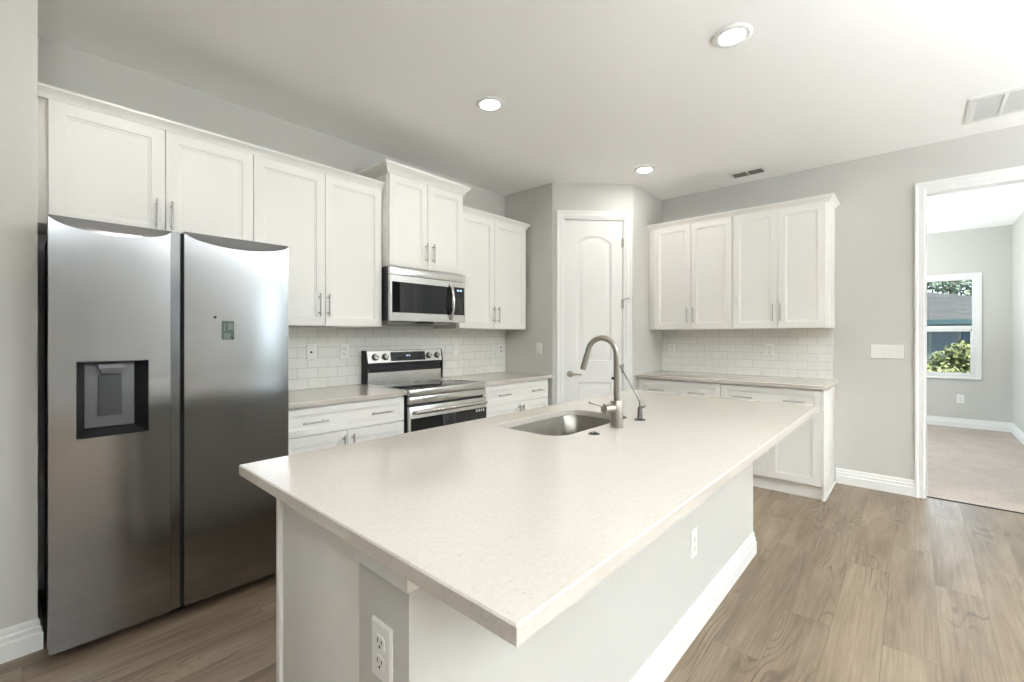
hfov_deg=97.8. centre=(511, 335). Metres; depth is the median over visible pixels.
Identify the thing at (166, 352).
refrigerator
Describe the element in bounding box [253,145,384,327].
upper cabinet
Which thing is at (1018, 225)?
wall
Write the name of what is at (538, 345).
light switch
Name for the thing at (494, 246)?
upper cabinet
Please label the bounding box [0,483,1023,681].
floor
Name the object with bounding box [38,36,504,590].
wall
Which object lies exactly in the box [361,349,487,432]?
range
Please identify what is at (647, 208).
wall
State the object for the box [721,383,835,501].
base cabinet
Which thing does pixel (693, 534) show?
power outlet
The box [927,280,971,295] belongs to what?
tree
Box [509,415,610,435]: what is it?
sink
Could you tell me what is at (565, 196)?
wall
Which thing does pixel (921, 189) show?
trim
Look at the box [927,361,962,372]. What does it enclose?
bush
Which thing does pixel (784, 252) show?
upper cabinet
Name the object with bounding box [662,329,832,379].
tile backsplash
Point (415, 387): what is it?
cooktop
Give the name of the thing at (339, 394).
countertop
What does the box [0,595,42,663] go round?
baseboard
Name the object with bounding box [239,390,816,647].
island countertop
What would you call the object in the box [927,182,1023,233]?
ceiling
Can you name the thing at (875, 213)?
wall
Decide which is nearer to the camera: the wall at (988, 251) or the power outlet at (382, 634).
the power outlet at (382, 634)
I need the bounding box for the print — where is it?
[224,323,232,338]
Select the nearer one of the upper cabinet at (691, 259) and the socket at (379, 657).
the socket at (379, 657)
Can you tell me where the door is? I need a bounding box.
[565,220,629,401]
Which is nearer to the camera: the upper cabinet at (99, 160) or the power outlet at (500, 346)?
the upper cabinet at (99, 160)
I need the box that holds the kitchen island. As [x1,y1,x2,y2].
[276,462,756,681]
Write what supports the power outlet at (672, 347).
attached to the tile backsplash at (798, 353)
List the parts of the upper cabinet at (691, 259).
door, crown, door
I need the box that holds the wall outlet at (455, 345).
[453,343,458,354]
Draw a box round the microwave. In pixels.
[382,266,464,324]
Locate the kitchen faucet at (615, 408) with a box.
[580,335,622,427]
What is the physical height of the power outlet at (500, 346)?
0.118 m
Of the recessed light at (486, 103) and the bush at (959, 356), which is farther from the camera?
the bush at (959, 356)
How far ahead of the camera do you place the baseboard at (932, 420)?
6.23 m
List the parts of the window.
sash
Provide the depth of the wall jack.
3.31 m
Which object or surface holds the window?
in the wall at (988, 251)
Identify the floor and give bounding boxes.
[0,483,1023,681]
[927,424,1023,512]
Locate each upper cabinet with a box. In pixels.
[38,82,254,240]
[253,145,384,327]
[355,159,470,274]
[433,205,530,329]
[647,211,732,329]
[731,193,839,328]
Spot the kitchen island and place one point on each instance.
(636, 624)
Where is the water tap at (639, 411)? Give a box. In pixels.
[620,366,645,420]
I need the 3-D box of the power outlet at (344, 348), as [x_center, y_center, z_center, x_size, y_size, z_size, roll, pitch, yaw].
[-1.317,0.124,3.506,0.009,0.118,0.072,0,0,42]
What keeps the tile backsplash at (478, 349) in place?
attached to the wall at (61, 66)
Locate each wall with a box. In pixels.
[0,0,37,628]
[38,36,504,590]
[505,183,551,405]
[552,182,632,404]
[633,185,661,389]
[662,124,1023,480]
[927,224,1012,422]
[1013,212,1023,432]
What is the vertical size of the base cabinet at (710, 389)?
0.883 m
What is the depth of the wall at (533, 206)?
4.62 m
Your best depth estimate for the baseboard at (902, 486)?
3.79 m
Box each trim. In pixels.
[557,210,631,403]
[915,165,1023,498]
[927,176,1023,196]
[927,496,1023,513]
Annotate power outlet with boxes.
[340,344,348,358]
[372,615,392,681]
[498,344,502,354]
[669,344,675,353]
[690,528,696,559]
[765,344,773,355]
[957,395,963,402]
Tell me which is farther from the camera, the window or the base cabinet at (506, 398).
the window
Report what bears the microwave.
attached to the upper cabinet at (422, 212)
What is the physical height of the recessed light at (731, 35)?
0.013 m
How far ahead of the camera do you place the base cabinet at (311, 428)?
2.85 m
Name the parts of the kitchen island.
panel, apron trim, baseboard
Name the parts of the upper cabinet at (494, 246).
door, handle, crown, door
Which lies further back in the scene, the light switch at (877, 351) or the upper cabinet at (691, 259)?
the upper cabinet at (691, 259)
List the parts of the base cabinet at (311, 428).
handle, door, door, handle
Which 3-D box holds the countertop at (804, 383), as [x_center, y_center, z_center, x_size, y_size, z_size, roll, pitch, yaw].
[2.080,0.409,4.263,1.626,0.030,0.666,0,0,42]
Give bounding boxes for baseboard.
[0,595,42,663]
[836,468,914,496]
[927,415,1023,444]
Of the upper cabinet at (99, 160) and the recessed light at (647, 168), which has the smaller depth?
the upper cabinet at (99, 160)
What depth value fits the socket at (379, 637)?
0.91 m
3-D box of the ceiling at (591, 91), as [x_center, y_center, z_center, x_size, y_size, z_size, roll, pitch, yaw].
[1.488,-1.597,-0.270,9.550,0.120,8.200,0,0,42]
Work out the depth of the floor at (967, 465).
4.45 m
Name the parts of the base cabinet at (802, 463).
door, drawer, handle, door, panel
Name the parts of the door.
lever handle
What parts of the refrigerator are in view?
door, door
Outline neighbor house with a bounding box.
[927,292,971,363]
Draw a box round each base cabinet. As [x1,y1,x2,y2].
[288,396,403,454]
[483,379,547,417]
[637,377,720,397]
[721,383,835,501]
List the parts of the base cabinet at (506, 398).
door, drawer, door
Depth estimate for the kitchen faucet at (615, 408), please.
1.92 m
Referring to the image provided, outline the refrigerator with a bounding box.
[45,214,287,656]
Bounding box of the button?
[588,431,599,434]
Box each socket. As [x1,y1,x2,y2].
[375,633,384,651]
[375,653,384,672]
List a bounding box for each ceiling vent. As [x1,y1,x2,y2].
[727,166,768,178]
[963,85,1023,124]
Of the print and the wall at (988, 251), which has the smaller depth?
the print
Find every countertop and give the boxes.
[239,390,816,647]
[288,384,406,408]
[443,372,551,385]
[635,371,838,389]
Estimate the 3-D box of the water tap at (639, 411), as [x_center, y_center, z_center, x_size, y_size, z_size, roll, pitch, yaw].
[0.568,0.268,2.115,0.135,0.252,0.054,0,0,42]
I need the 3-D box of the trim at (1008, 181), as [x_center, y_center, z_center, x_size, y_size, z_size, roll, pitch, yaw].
[3.700,0.074,3.336,0.907,2.468,0.128,0,0,42]
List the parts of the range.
control panel, oven door, panel, handle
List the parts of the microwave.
door, handle, control panel, control frame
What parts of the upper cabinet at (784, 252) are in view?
door, handle, crown, door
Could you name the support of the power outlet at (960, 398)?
attached to the wall at (988, 251)
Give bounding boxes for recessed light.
[476,96,503,111]
[634,165,654,173]
[712,22,752,47]
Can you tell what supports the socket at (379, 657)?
attached to the power outlet at (382, 634)
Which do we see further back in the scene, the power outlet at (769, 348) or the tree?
the tree
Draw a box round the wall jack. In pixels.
[306,344,315,359]
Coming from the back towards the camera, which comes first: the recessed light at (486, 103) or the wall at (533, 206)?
the wall at (533, 206)
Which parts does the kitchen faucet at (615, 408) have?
lever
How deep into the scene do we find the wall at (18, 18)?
1.82 m
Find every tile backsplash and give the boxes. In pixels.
[288,326,505,390]
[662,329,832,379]
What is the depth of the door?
4.52 m
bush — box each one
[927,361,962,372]
[928,340,969,372]
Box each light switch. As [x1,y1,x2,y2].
[536,343,541,354]
[871,345,903,358]
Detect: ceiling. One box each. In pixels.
[38,0,1023,199]
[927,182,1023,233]
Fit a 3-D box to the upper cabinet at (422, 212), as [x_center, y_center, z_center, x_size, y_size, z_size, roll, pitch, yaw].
[-0.813,-0.910,3.735,0.469,0.770,0.847,0,0,42]
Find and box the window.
[927,272,981,379]
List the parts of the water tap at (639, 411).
spout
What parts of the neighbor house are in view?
pane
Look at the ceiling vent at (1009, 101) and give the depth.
2.97 m
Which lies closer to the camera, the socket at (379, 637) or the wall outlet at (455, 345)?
the socket at (379, 637)
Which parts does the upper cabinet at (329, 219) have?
door, crown, handle, handle, door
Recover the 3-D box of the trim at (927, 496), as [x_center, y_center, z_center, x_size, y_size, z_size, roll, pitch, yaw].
[3.701,1.305,3.326,0.893,0.006,0.017,0,0,42]
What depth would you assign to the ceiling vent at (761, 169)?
4.18 m
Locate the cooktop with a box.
[367,378,485,396]
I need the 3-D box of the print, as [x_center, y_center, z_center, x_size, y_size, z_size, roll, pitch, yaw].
[-1.404,-0.023,2.208,0.003,0.076,0.041,0,0,43]
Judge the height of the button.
0.009 m
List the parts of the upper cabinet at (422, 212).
door, crown, handle, handle, door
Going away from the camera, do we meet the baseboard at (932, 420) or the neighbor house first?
the baseboard at (932, 420)
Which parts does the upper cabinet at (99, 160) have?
door, crown, handle, handle, door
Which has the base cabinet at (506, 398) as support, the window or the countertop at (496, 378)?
the countertop at (496, 378)

